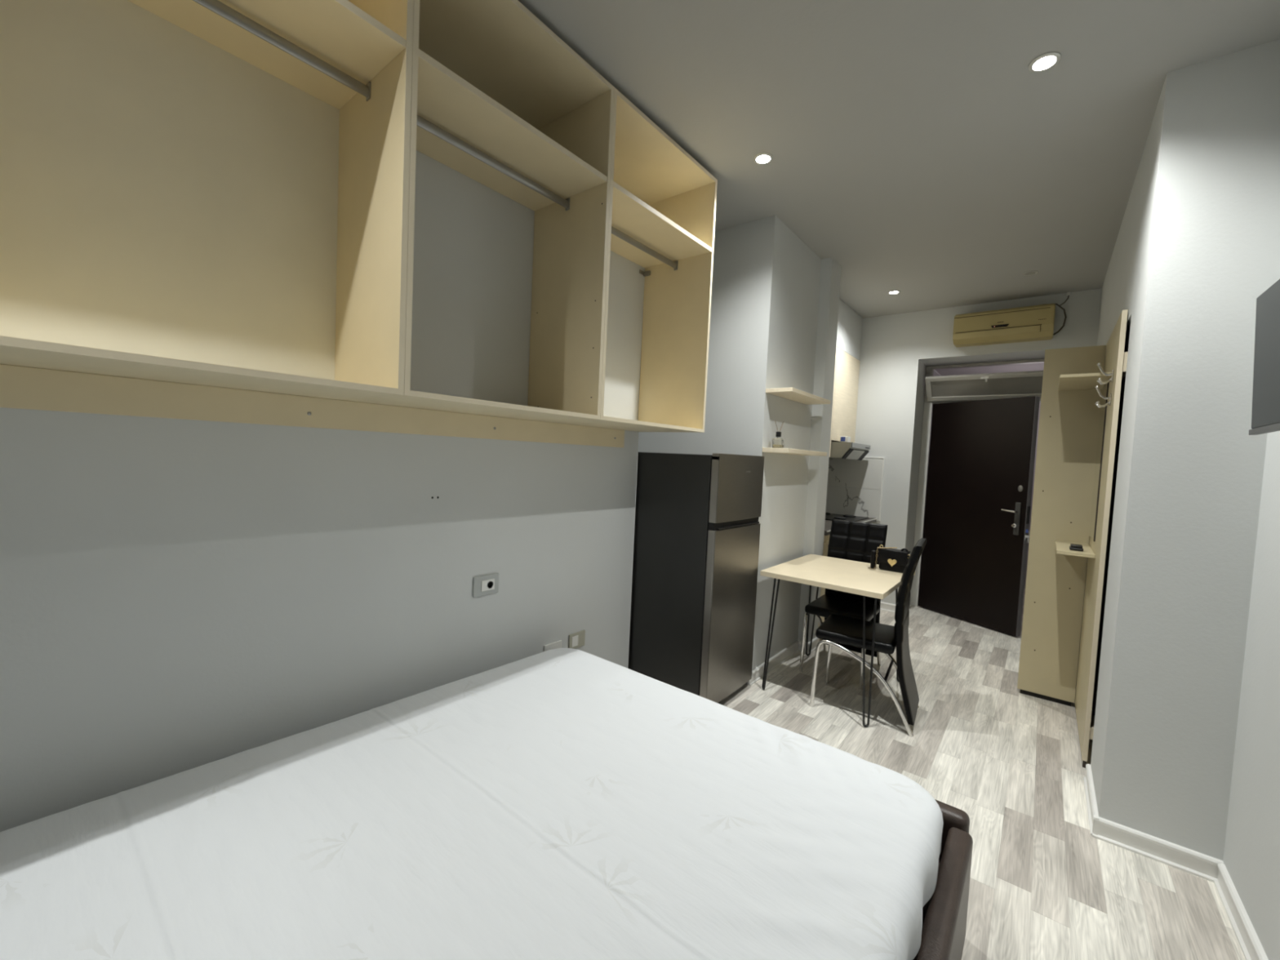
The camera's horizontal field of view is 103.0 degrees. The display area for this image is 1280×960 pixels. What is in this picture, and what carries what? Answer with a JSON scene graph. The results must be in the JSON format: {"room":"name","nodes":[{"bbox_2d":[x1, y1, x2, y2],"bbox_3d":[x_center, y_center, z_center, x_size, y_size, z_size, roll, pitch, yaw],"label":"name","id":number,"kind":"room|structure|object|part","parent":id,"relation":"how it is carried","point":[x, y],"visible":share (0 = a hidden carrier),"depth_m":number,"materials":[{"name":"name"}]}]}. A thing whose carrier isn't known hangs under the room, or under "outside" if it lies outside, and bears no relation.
{"room":"studio apartment","nodes":[
{"label":"studio apartment","id":0,"kind":"room"},
{"bbox_2d":[0,150,644,831],"bbox_3d":[-1.486,-0.192,1.713,0.725,2.884,3.830,5,3,38],"label":"wall","id":1,"kind":"structure","parent":0,"point":[177,595],"depth_m":1.66,"materials":[{"name":"paint"}]},
{"bbox_2d":[0,0,413,399],"bbox_3d":[-1.063,-0.905,1.229,0.444,1.310,0.810,5,3,38],"label":"upper cabinet","id":2,"kind":"object","parent":1,"relation":"attached to","point":[206,193],"visible":1,"depth_m":1.37,"materials":[{"name":"beige laminate"}]},
{"bbox_3d":[-1.094,-0.259,1.259,0.443,0.016,0.778,5,3,38],"label":"panel","id":3,"kind":"part","parent":2,"relation":"part of","materials":[{"name":"beige laminate"}]},
{"bbox_2d":[128,0,405,109],"bbox_3d":[-1.051,-1.196,1.216,0.441,0.020,0.778,5,3,38],"label":"shelf","id":4,"kind":"object","parent":2,"relation":"attached to","point":[340,33],"depth_m":1.37,"materials":[{"name":"beige laminate"}]},
{"bbox_3d":[-1.053,-1.156,1.218,0.017,0.031,0.772,5,3,38],"label":"hanging rail","id":5,"kind":"part","parent":2,"relation":"part of","materials":[{"name":"silver metal"}]},
{"bbox_2d":[365,81,370,101],"bbox_3d":[-0.812,-1.161,1.520,0.024,0.048,0.004,5,3,38],"label":"socket","id":6,"kind":"object","parent":2,"relation":"attached to","point":[367,83],"depth_m":1.51,"materials":[{"name":"silver metal"}]},
{"bbox_3d":[-0.816,-0.908,1.540,0.443,1.310,0.016,5,3,38],"label":"panel","id":7,"kind":"part","parent":2,"relation":"part of","materials":[{"name":"beige laminate"}]},
{"bbox_2d":[0,364,624,447],"bbox_3d":[-0.804,-0.222,1.968,0.020,0.098,2.280,5,3,38],"label":"support rail","id":8,"kind":"object","parent":1,"relation":"attached to","point":[20,387],"visible":1,"depth_m":1.51,"materials":[{"name":"beige laminate"}]},
{"bbox_2d":[343,0,614,420],"bbox_3d":[-0.557,-0.911,1.863,0.444,1.310,0.810,5,3,38],"label":"upper cabinet","id":9,"kind":"object","parent":1,"relation":"attached to","point":[500,100],"visible":0.77,"depth_m":1.97,"materials":[{"name":"beige laminate"}]},
{"bbox_3d":[-0.805,-0.908,1.553,0.443,1.310,0.016,5,3,38],"label":"panel","id":10,"kind":"part","parent":9,"relation":"part of","materials":[{"name":"beige laminate"}]},
{"bbox_3d":[-0.588,-0.266,1.894,0.443,0.016,0.777,5,3,38],"label":"panel","id":11,"kind":"part","parent":9,"relation":"part of","materials":[{"name":"beige laminate"}]},
{"bbox_3d":[-0.547,-1.162,1.853,0.017,0.031,0.771,5,3,38],"label":"hanging rail","id":12,"kind":"part","parent":9,"relation":"part of","materials":[{"name":"silver metal"}]},
{"bbox_2d":[416,57,605,211],"bbox_3d":[-0.545,-1.203,1.850,0.441,0.020,0.777,5,3,38],"label":"shelf","id":13,"kind":"object","parent":9,"relation":"attached to","point":[446,100],"depth_m":1.81,"materials":[{"name":"beige laminate"}]},
{"bbox_3d":[-0.528,-1.556,1.833,0.443,0.018,0.777,5,3,38],"label":"panel","id":14,"kind":"part","parent":9,"relation":"part of","materials":[{"name":"beige laminate"}]},
{"bbox_2d":[564,197,569,210],"bbox_3d":[-0.306,-1.168,2.155,0.024,0.048,0.004,5,3,38],"label":"socket","id":15,"kind":"object","parent":9,"relation":"attached to","point":[567,199],"depth_m":2.15,"materials":[{"name":"silver metal"}]},
{"bbox_3d":[-0.311,-0.914,2.174,0.443,1.310,0.016,5,3,38],"label":"panel","id":16,"kind":"part","parent":9,"relation":"part of","materials":[{"name":"beige laminate"}]},
{"bbox_2d":[472,573,498,597],"bbox_3d":[-0.669,0.458,2.214,0.015,0.087,0.126,5,3,38],"label":"wall socket","id":17,"kind":"object","parent":1,"relation":"attached to","point":[486,584],"visible":1,"depth_m":2.21,"materials":[{"name":"white plastic"}]},
{"bbox_2d":[543,640,561,651],"bbox_3d":[-0.436,0.856,2.550,0.012,0.082,0.114,5,3,38],"label":"wall socket","id":18,"kind":"object","parent":1,"relation":"attached to","point":[557,644],"visible":0.44,"depth_m":2.54,"materials":[{"name":"white plastic"}]},
{"bbox_2d":[568,630,585,648],"bbox_3d":[-0.332,0.844,2.680,0.012,0.083,0.115,5,3,38],"label":"wall socket","id":19,"kind":"object","parent":1,"relation":"attached to","point":[576,640],"visible":0.9,"depth_m":2.67,"materials":[{"name":"white plastic"}]},
{"bbox_2d":[535,87,717,432],"bbox_3d":[-0.053,-0.917,2.496,0.444,1.310,0.808,5,3,38],"label":"upper cabinet","id":20,"kind":"object","parent":1,"relation":"attached to","point":[662,206],"visible":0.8,"depth_m":2.69,"materials":[{"name":"beige laminate"}]},
{"bbox_3d":[-0.300,-0.914,2.187,0.443,1.310,0.016,5,3,38],"label":"panel","id":21,"kind":"part","parent":20,"relation":"part of","materials":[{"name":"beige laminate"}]},
{"bbox_3d":[-0.083,-0.272,2.527,0.443,0.016,0.774,5,3,38],"label":"panel","id":22,"kind":"part","parent":20,"relation":"part of","materials":[{"name":"beige laminate"}]},
{"bbox_3d":[-0.043,-1.168,2.486,0.017,0.031,0.768,5,3,38],"label":"hanging rail","id":23,"kind":"part","parent":20,"relation":"part of","materials":[{"name":"silver metal"}]},
{"bbox_2d":[610,186,711,268],"bbox_3d":[-0.041,-1.209,2.484,0.441,0.020,0.774,5,3,38],"label":"shelf","id":24,"kind":"object","parent":20,"relation":"attached to","point":[632,216],"depth_m":2.49,"materials":[{"name":"beige laminate"}]},
{"bbox_3d":[-0.023,-1.562,2.466,0.443,0.018,0.774,5,3,38],"label":"panel","id":25,"kind":"part","parent":20,"relation":"part of","materials":[{"name":"beige laminate"}]},
{"bbox_3d":[0.193,-0.921,2.806,0.443,1.310,0.016,5,3,38],"label":"panel","id":26,"kind":"part","parent":20,"relation":"part of","materials":[{"name":"beige laminate"}]},
{"bbox_2d":[638,215,821,684],"bbox_3d":[0.518,-0.198,3.823,1.230,2.884,0.804,5,3,38],"label":"wall","id":27,"kind":"structure","parent":0,"point":[766,282],"depth_m":3.29,"materials":[{"name":"paint"}]},
{"bbox_2d":[747,640,799,685],"bbox_3d":[0.932,1.243,3.490,0.020,0.078,0.800,5,3,38],"label":"baseboard","id":28,"kind":"structure","parent":27,"relation":"attached to","point":[780,658],"depth_m":3.48,"materials":[{"name":"white wood"}]},
{"bbox_2d":[762,447,826,456],"bbox_3d":[1.030,-0.183,3.343,0.167,0.027,0.685,5,3,38],"label":"wall shelf","id":29,"kind":"object","parent":27,"relation":"attached to","point":[782,451],"visible":1,"depth_m":3.13,"materials":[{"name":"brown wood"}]},
{"bbox_2d":[772,420,783,448],"bbox_3d":[0.854,-0.280,3.134,0.056,0.168,0.083,5,3,38],"label":"reed diffuser","id":30,"kind":"object","parent":29,"relation":"on","point":[778,442],"visible":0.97,"depth_m":3.12,"materials":[{"name":"clear glass"}]},
{"bbox_2d":[765,387,831,404],"bbox_3d":[1.048,-0.543,3.325,0.169,0.024,0.685,5,3,38],"label":"wall shelf","id":31,"kind":"object","parent":27,"relation":"attached to","point":[791,393],"visible":1,"depth_m":3.22,"materials":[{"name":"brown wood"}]},
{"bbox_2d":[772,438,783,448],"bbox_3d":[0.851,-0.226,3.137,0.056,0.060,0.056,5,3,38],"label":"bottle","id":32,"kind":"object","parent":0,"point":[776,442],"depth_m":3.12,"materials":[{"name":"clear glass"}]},
{"bbox_2d":[797,257,841,642],"bbox_3d":[0.862,-0.199,4.193,1.308,2.884,0.204,5,3,38],"label":"pillar","id":33,"kind":"structure","parent":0,"point":[830,271],"depth_m":3.74,"materials":[{"name":"paint"}]},
{"bbox_2d":[797,640,809,653],"bbox_3d":[1.212,1.242,3.785,0.090,0.078,0.020,5,3,38],"label":"baseboard","id":34,"kind":"structure","parent":33,"relation":"attached to","point":[799,641],"depth_m":3.78,"materials":[{"name":"white wood"}]},
{"bbox_2d":[808,636,818,653],"bbox_3d":[1.312,1.244,3.842,0.020,0.078,0.215,5,3,38],"label":"baseboard","id":35,"kind":"structure","parent":33,"relation":"attached to","point":[815,640],"depth_m":3.84,"materials":[{"name":"white wood"}]},
{"bbox_2d":[835,298,862,360],"bbox_3d":[1.631,-1.419,4.646,0.345,0.420,1.480,5,3,38],"label":"wall","id":36,"kind":"structure","parent":0,"point":[849,333],"depth_m":4.80,"materials":[{"name":"paint"}]},
{"bbox_2d":[829,346,837,457],"bbox_3d":[1.377,-0.710,4.400,0.346,0.992,0.759,5,3,38],"label":"upper cabinet","id":37,"kind":"object","parent":36,"relation":"attached to","point":[836,346],"visible":0.07,"depth_m":4.58,"materials":[{"name":"beige laminate"}]},
{"bbox_2d":[831,347,860,442],"bbox_3d":[1.841,-0.793,4.974,0.346,0.837,0.711,5,3,38],"label":"upper cabinet","id":38,"kind":"object","parent":36,"relation":"attached to","point":[847,366],"visible":0.38,"depth_m":4.83,"materials":[{"name":"beige laminate"}]},
{"bbox_2d":[518,0,1279,318],"bbox_3d":[0.735,-1.603,2.122,3.500,0.100,7.460,5,3,38],"label":"ceiling","id":39,"kind":"structure","parent":0,"point":[915,146],"depth_m":2.12,"materials":[{"name":"paint"}]},
{"bbox_2d":[753,152,773,164],"bbox_3d":[0.603,-1.572,2.490,0.092,0.007,0.092,5,3,38],"label":"recessed light","id":40,"kind":"object","parent":39,"relation":"in","point":[762,157],"visible":1,"depth_m":2.48,"materials":[{"name":"white"}]},
{"bbox_2d":[888,289,900,293],"bbox_3d":[2.146,-1.585,4.297,0.092,0.007,0.092,5,3,38],"label":"recessed light","id":41,"kind":"object","parent":39,"relation":"in","point":[895,291],"visible":1,"depth_m":4.28,"materials":[{"name":"white"}]},
{"bbox_2d":[1022,270,1038,275],"bbox_3d":[2.882,-1.526,3.756,0.092,0.007,0.092,5,3,38],"label":"recessed light","id":42,"kind":"object","parent":39,"relation":"in","point":[1028,273],"visible":1,"depth_m":3.74,"materials":[{"name":"white"}]},
{"bbox_2d":[1028,51,1061,72],"bbox_3d":[1.455,-1.501,1.830,0.092,0.007,0.092,5,3,38],"label":"recessed light","id":43,"kind":"object","parent":39,"relation":"in","point":[1045,61],"visible":1,"depth_m":1.82,"materials":[{"name":"white"}]},
{"bbox_2d":[828,288,1102,604],"bbox_3d":[2.847,-0.141,4.929,3.500,2.884,0.460,5,3,38],"label":"wall","id":44,"kind":"structure","parent":0,"point":[896,350],"depth_m":4.89,"materials":[{"name":"paint"}]},
{"bbox_2d":[825,457,883,520],"bbox_3d":[2.129,0.077,5.203,0.624,0.616,0.010,5,3,38],"label":"tiled wall","id":45,"kind":"structure","parent":44,"relation":"attached to","point":[866,473],"depth_m":5.16,"materials":[{"name":"white tile"}]},
{"bbox_2d":[863,457,884,520],"bbox_3d":[2.133,0.072,5.198,0.636,0.627,0.013,5,3,38],"label":"trim","id":46,"kind":"structure","parent":45,"relation":"attached to","point":[864,457],"depth_m":5.00,"materials":[{"name":"white plastic"}]},
{"bbox_2d":[880,601,895,613],"bbox_3d":[2.420,1.243,4.976,0.235,0.078,0.020,5,3,38],"label":"baseboard","id":47,"kind":"structure","parent":44,"relation":"attached to","point":[886,606],"depth_m":4.97,"materials":[{"name":"white wood"}]},
{"bbox_2d":[933,369,940,376],"bbox_3d":[3.430,-1.323,6.115,0.180,0.014,2.120,5,3,38],"label":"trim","id":48,"kind":"structure","parent":44,"relation":"attached to","point":[935,373],"depth_m":6.32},
{"bbox_2d":[910,395,1040,636],"bbox_3d":[3.108,0.287,4.695,1.061,2.075,0.508,5,3,38],"label":"door","id":49,"kind":"structure","parent":44,"relation":"in","point":[976,467],"depth_m":4.67,"materials":[{"name":"brown wood"}]},
{"bbox_3d":[3.175,0.265,4.372,0.053,0.024,0.114,1,3,-27],"label":"lever handle","id":50,"kind":"part","parent":49,"relation":"part of","materials":[{"name":"silver metal"}]},
{"bbox_3d":[3.223,0.332,4.348,0.011,0.280,0.043,1,3,-24],"label":"lock plate","id":51,"kind":"part","parent":49,"relation":"part of","materials":[{"name":"silver metal"}]},
{"bbox_2d":[1024,528,1030,542],"bbox_3d":[3.267,0.474,4.297,0.044,0.115,0.013,5,3,38],"label":"strike plate","id":52,"kind":"object","parent":49,"relation":"attached to","point":[1027,530],"visible":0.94,"depth_m":4.29,"materials":[{"name":"silver metal"}]},
{"bbox_2d":[924,359,1044,402],"bbox_3d":[3.237,-0.927,4.729,1.061,0.356,0.275,5,3,38],"label":"window","id":53,"kind":"structure","parent":44,"relation":"in","point":[973,387],"depth_m":4.74,"materials":[{"name":"white metal"}]},
{"bbox_3d":[3.216,-0.865,4.708,0.921,0.148,0.139,5,3,38],"label":"pane","id":54,"kind":"part","parent":53,"relation":"part of","materials":[{"name":"clear glass"}]},
{"bbox_2d":[952,295,1069,347],"bbox_3d":[3.104,-1.346,4.287,0.770,0.353,0.204,5,3,38],"label":"air conditioner","id":55,"kind":"object","parent":44,"relation":"attached to","point":[1035,322],"visible":1,"depth_m":4.23,"materials":[{"name":"plastic"}]},
{"bbox_2d":[718,585,1245,959],"bbox_3d":[1.326,1.365,3.177,3.500,0.100,9.800,5,3,38],"label":"floor","id":56,"kind":"structure","parent":0,"point":[1042,886],"depth_m":2.29,"materials":[{"name":"laminate"}]},
{"bbox_2d":[627,452,764,702],"bbox_3d":[0.327,0.554,3.093,0.599,1.434,0.540,5,3,38],"label":"refrigerator","id":57,"kind":"object","parent":56,"relation":"on","point":[697,526],"visible":0.91,"depth_m":2.86,"materials":[{"name":"metal"}]},
{"bbox_3d":[0.526,0.749,2.936,0.041,0.969,0.540,5,3,38],"label":"door","id":58,"kind":"part","parent":57,"relation":"part of","materials":[{"name":"metal"}]},
{"bbox_3d":[0.559,0.041,2.903,0.041,0.370,0.540,5,3,38],"label":"freezer door","id":59,"kind":"part","parent":57,"relation":"part of","materials":[{"name":"metal"}]},
{"bbox_2d":[817,534,830,627],"bbox_3d":[1.627,0.830,4.664,0.588,0.858,1.460,5,3,38],"label":"base cabinet","id":60,"kind":"object","parent":56,"relation":"on","point":[826,538],"visible":0.06,"depth_m":3.96,"materials":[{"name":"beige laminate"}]},
{"bbox_2d":[824,517,876,535],"bbox_3d":[1.652,0.382,4.641,0.596,0.036,1.464,5,3,38],"label":"countertop","id":61,"kind":"structure","parent":60,"relation":"on","point":[828,523],"depth_m":4.49,"materials":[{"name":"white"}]},
{"bbox_2d":[825,512,868,521],"bbox_3d":[1.858,0.348,4.904,0.510,0.026,0.580,5,3,38],"label":"cooktop","id":62,"kind":"object","parent":61,"relation":"in","point":[828,516],"visible":0.51,"depth_m":4.85,"materials":[{"name":"black metal"}]},
{"bbox_3d":[1.854,0.352,4.715,0.110,0.016,0.110,5,3,38],"label":"burner","id":63,"kind":"part","parent":62,"relation":"part of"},
{"bbox_3d":[2.035,0.349,4.942,0.110,0.016,0.110,5,3,38],"label":"burner","id":64,"kind":"part","parent":62,"relation":"part of","materials":[{"name":"black metal"}]},
{"bbox_2d":[760,554,915,727],"bbox_3d":[1.246,0.939,3.221,0.693,0.740,0.840,5,3,38],"label":"dining table","id":65,"kind":"object","parent":56,"relation":"on","point":[851,576],"visible":0.88,"depth_m":3.06,"materials":[{"name":"laminate"}]},
{"bbox_3d":[0.818,0.939,3.120,0.090,0.709,0.091,5,3,38],"label":"leg","id":66,"kind":"part","parent":65,"relation":"part of","materials":[{"name":"black metal"}]},
{"bbox_3d":[1.249,0.933,3.660,0.090,0.709,0.091,5,3,38],"label":"leg","id":67,"kind":"part","parent":65,"relation":"part of","materials":[{"name":"black metal"}]},
{"bbox_3d":[1.226,0.975,2.763,0.090,0.709,0.091,5,3,38],"label":"leg","id":68,"kind":"part","parent":65,"relation":"part of","materials":[{"name":"black metal"}]},
{"bbox_2d":[867,544,910,573],"bbox_3d":[1.602,0.501,3.259,0.237,0.162,0.111,5,3,38],"label":"handbag","id":69,"kind":"object","parent":65,"relation":"on","point":[889,558],"visible":0.94,"depth_m":3.23,"materials":[{"name":"black leather"}]},
{"bbox_3d":[1.673,0.969,3.323,0.090,0.709,0.091,5,3,38],"label":"leg","id":70,"kind":"part","parent":65,"relation":"part of","materials":[{"name":"black metal"}]},
{"bbox_2d":[799,519,888,689],"bbox_3d":[1.417,0.806,3.503,0.403,1.005,0.535,5,3,37],"label":"dining chair","id":71,"kind":"object","parent":56,"relation":"on","point":[852,540],"visible":0.51,"depth_m":3.58,"materials":[{"name":"black leather"}]},
{"bbox_3d":[1.252,1.089,3.631,0.023,0.412,0.535,5,3,37],"label":"leg","id":72,"kind":"part","parent":71,"relation":"part of","materials":[{"name":"silver metal"}]},
{"bbox_3d":[1.379,0.876,3.460,0.390,0.059,0.410,5,3,37],"label":"seat","id":73,"kind":"part","parent":71,"relation":"part of","materials":[{"name":"black leather"}]},
{"bbox_3d":[1.540,0.774,3.663,0.374,0.945,0.128,5,3,37],"label":"backrest","id":74,"kind":"part","parent":71,"relation":"part of","materials":[{"name":"black leather"}]},
{"bbox_3d":[1.554,1.114,3.403,0.023,0.412,0.535,5,3,37],"label":"leg","id":75,"kind":"part","parent":71,"relation":"part of","materials":[{"name":"silver metal"}]},
{"bbox_2d":[809,537,926,736],"bbox_3d":[1.335,0.828,2.948,0.535,1.005,0.403,4,3,32],"label":"dining chair","id":76,"kind":"object","parent":56,"relation":"on","point":[835,628],"visible":1,"depth_m":2.81,"materials":[{"name":"black leather"}]},
{"bbox_3d":[1.283,0.894,2.982,0.410,0.059,0.390,4,3,32],"label":"seat","id":77,"kind":"part","parent":76,"relation":"part of","materials":[{"name":"black leather"}]},
{"bbox_3d":[1.219,1.126,2.801,0.535,0.412,0.023,4,3,32],"label":"leg","id":78,"kind":"part","parent":76,"relation":"part of","materials":[{"name":"silver metal"}]},
{"bbox_3d":[1.423,1.121,3.122,0.535,0.412,0.023,4,3,32],"label":"leg","id":79,"kind":"part","parent":76,"relation":"part of","materials":[{"name":"silver metal"}]},
{"bbox_3d":[1.506,0.811,2.838,0.128,0.945,0.374,4,3,32],"label":"backrest","id":80,"kind":"part","parent":76,"relation":"part of","materials":[{"name":"black leather"}]},
{"bbox_2d":[913,799,973,959],"bbox_3d":[-0.383,1.137,1.218,1.778,0.382,2.210,5,3,38],"label":"frame","id":81,"kind":"object","parent":56,"relation":"on","point":[944,915],"visible":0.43,"depth_m":1.27,"materials":[{"name":"brown leather"}]},
{"bbox_2d":[0,648,943,959],"bbox_3d":[-0.402,0.954,1.171,1.693,0.257,2.109,5,3,38],"label":"mattress","id":82,"kind":"object","parent":81,"relation":"on","point":[557,803],"visible":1,"depth_m":1.16,"materials":[{"name":"white fabric"}]},
{"bbox_3d":[0.288,1.099,2.053,1.742,0.322,0.068,5,3,38],"label":"footboard","id":83,"kind":"part","parent":81,"relation":"part of","materials":[{"name":"brown leather"}]},
{"bbox_2d":[1017,345,1111,706],"bbox_3d":[2.535,0.287,3.072,0.280,2.174,0.960,5,3,38],"label":"panel","id":84,"kind":"object","parent":56,"relation":"on","point":[1069,417],"visible":0.96,"depth_m":3.11,"materials":[{"name":"beige laminate"}]},
{"bbox_2d":[1054,540,1095,558],"bbox_3d":[2.445,0.387,2.870,0.154,0.018,0.530,5,3,38],"label":"shelf","id":85,"kind":"object","parent":84,"relation":"attached to","point":[1062,547],"depth_m":2.78,"materials":[{"name":"beige laminate"}]},
{"bbox_2d":[1069,543,1083,551],"bbox_3d":[2.359,0.364,2.750,0.056,0.029,0.085,5,3,38],"label":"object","id":86,"kind":"object","parent":84,"relation":"on","point":[1075,547],"visible":1,"depth_m":2.72,"materials":[{"name":"black plastic"}]},
{"bbox_2d":[1057,372,1111,390],"bbox_3d":[2.470,-0.546,2.841,0.201,0.016,0.530,5,3,38],"label":"shelf","id":87,"kind":"object","parent":84,"relation":"attached to","point":[1086,381],"depth_m":2.78,"materials":[{"name":"beige laminate"}]},
{"bbox_2d":[1075,309,1128,768],"bbox_3d":[2.438,0.298,2.699,0.046,2.178,0.780,5,3,38],"label":"panel","id":88,"kind":"object","parent":56,"relation":"on","point":[1116,359],"visible":0.91,"depth_m":2.52,"materials":[{"name":"beige laminate"}]},
{"bbox_2d":[1088,382,1109,541],"bbox_3d":[2.547,-0.098,2.826,0.005,0.847,0.384,5,3,38],"label":"mirror","id":89,"kind":"object","parent":88,"relation":"attached to","point":[1103,412],"depth_m":2.78,"materials":[{"name":"brown mirror"}]},
{"bbox_2d":[1094,385,1111,408],"bbox_3d":[2.308,-0.419,2.537,0.060,0.119,0.125,5,3,38],"label":"coat hook","id":90,"kind":"object","parent":88,"relation":"attached to","point":[1097,403],"visible":1,"depth_m":2.51,"materials":[{"name":"silver metal"}]},
{"bbox_3d":[2.291,-0.374,2.518,0.057,0.030,0.074,5,3,38],"label":"arm","id":91,"kind":"part","parent":90,"relation":"part of","materials":[{"name":"silver metal"}]},
{"bbox_3d":[2.315,-0.439,2.549,0.024,0.081,0.104,3,3,9],"label":"arm","id":92,"kind":"part","parent":90,"relation":"part of","materials":[{"name":"silver metal"}]},
{"bbox_3d":[2.312,-0.396,2.501,0.006,0.056,0.030,5,3,38],"label":"plate","id":93,"kind":"part","parent":90,"relation":"part of","materials":[{"name":"silver metal"}]},
{"bbox_2d":[1097,363,1114,384],"bbox_3d":[2.314,-0.534,2.531,0.060,0.119,0.125,5,3,38],"label":"coat hook","id":94,"kind":"object","parent":88,"relation":"attached to","point":[1100,381],"visible":1,"depth_m":2.50,"materials":[{"name":"silver metal"}]},
{"bbox_3d":[2.321,-0.553,2.544,0.024,0.081,0.104,3,3,9],"label":"arm","id":95,"kind":"part","parent":94,"relation":"part of","materials":[{"name":"silver metal"}]},
{"bbox_3d":[2.297,-0.489,2.513,0.057,0.030,0.074,5,3,38],"label":"arm","id":96,"kind":"part","parent":94,"relation":"part of","materials":[{"name":"silver metal"}]},
{"bbox_3d":[2.318,-0.510,2.495,0.006,0.056,0.030,5,3,38],"label":"plate","id":97,"kind":"part","parent":94,"relation":"part of","materials":[{"name":"silver metal"}]},
{"bbox_2d":[934,362,1044,375],"bbox_3d":[3.776,-1.357,5.967,3.500,0.100,2.340,5,3,38],"label":"ceiling","id":98,"kind":"structure","parent":0,"point":[1029,366],"depth_m":5.94,"materials":[{"name":"paint"}]},
{"bbox_2d":[1024,401,1040,585],"bbox_3d":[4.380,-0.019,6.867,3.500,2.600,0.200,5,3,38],"label":"door frame","id":99,"kind":"structure","parent":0,"point":[1039,402],"depth_m":6.33,"materials":[{"name":"paint"}]},
{"bbox_2d":[1075,140,1146,685],"bbox_3d":[3.106,-0.037,2.972,0.650,2.884,2.280,5,3,38],"label":"wall","id":100,"kind":"structure","parent":0,"point":[1117,288],"depth_m":2.71,"materials":[{"name":"paint"}]},
{"bbox_2d":[1083,764,1098,835],"bbox_3d":[1.921,1.351,2.169,0.020,0.078,0.475,5,3,38],"label":"baseboard","id":101,"kind":"structure","parent":100,"relation":"attached to","point":[1091,799],"depth_m":2.13,"materials":[{"name":"white wood"}]},
{"bbox_2d":[1092,324,1130,715],"bbox_3d":[2.470,0.329,2.600,0.132,2.129,0.898,5,3,38],"label":"trim","id":102,"kind":"structure","parent":100,"relation":"attached to","point":[1127,333],"depth_m":2.95,"materials":[{"name":"brown wood"}]},
{"bbox_2d":[1090,38,1279,860],"bbox_3d":[2.252,-0.027,1.901,0.650,2.884,0.460,5,3,38],"label":"wall","id":103,"kind":"structure","parent":0,"point":[1190,471],"depth_m":1.82,"materials":[{"name":"paint"}]},
{"bbox_2d":[1092,814,1223,882],"bbox_3d":[1.905,1.364,1.884,0.340,0.078,0.020,5,3,38],"label":"baseboard","id":104,"kind":"structure","parent":103,"relation":"attached to","point":[1199,864],"depth_m":1.88,"materials":[{"name":"white wood"}]},
{"bbox_2d":[1222,431,1279,959],"bbox_3d":[0.939,0.002,-0.007,0.325,2.884,4.160,5,3,38],"label":"wall","id":105,"kind":"structure","parent":0,"point":[1251,852],"depth_m":1.60,"materials":[{"name":"paint"}]},
{"bbox_2d":[1213,862,1268,959],"bbox_3d":[0.736,1.391,0.162,0.020,0.078,4.130,5,3,38],"label":"baseboard","id":106,"kind":"structure","parent":105,"relation":"attached to","point":[1250,944],"depth_m":1.59,"materials":[{"name":"white wood"}]},
{"bbox_2d":[1248,279,1279,435],"bbox_3d":[1.730,-0.352,1.291,0.096,0.431,0.721,5,3,38],"label":"television","id":107,"kind":"object","parent":105,"relation":"attached to","point":[1265,413],"visible":1,"depth_m":1.49,"materials":[{"name":"black plastic"}]},
{"bbox_3d":[1.158,-0.225,5.034,0.720,2.884,1.480,5,3,38],"label":"wall","id":108,"kind":"structure","parent":0,"visible":0},
{"bbox_2d":[829,441,871,460],"bbox_3d":[1.864,-0.282,4.915,0.522,0.154,0.625,5,3,38],"label":"extractor hood","id":109,"kind":"object","parent":108,"relation":"attached to","point":[839,450],"visible":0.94,"depth_m":4.61,"materials":[{"name":"metal"}]},
{"bbox_2d":[840,436,850,442],"bbox_3d":[1.905,-0.375,4.718,0.070,0.054,0.081,5,3,38],"label":"box","id":110,"kind":"object","parent":109,"relation":"on","point":[844,439],"visible":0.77,"depth_m":4.69,"materials":[{"name":"white plastic"}]}
]}

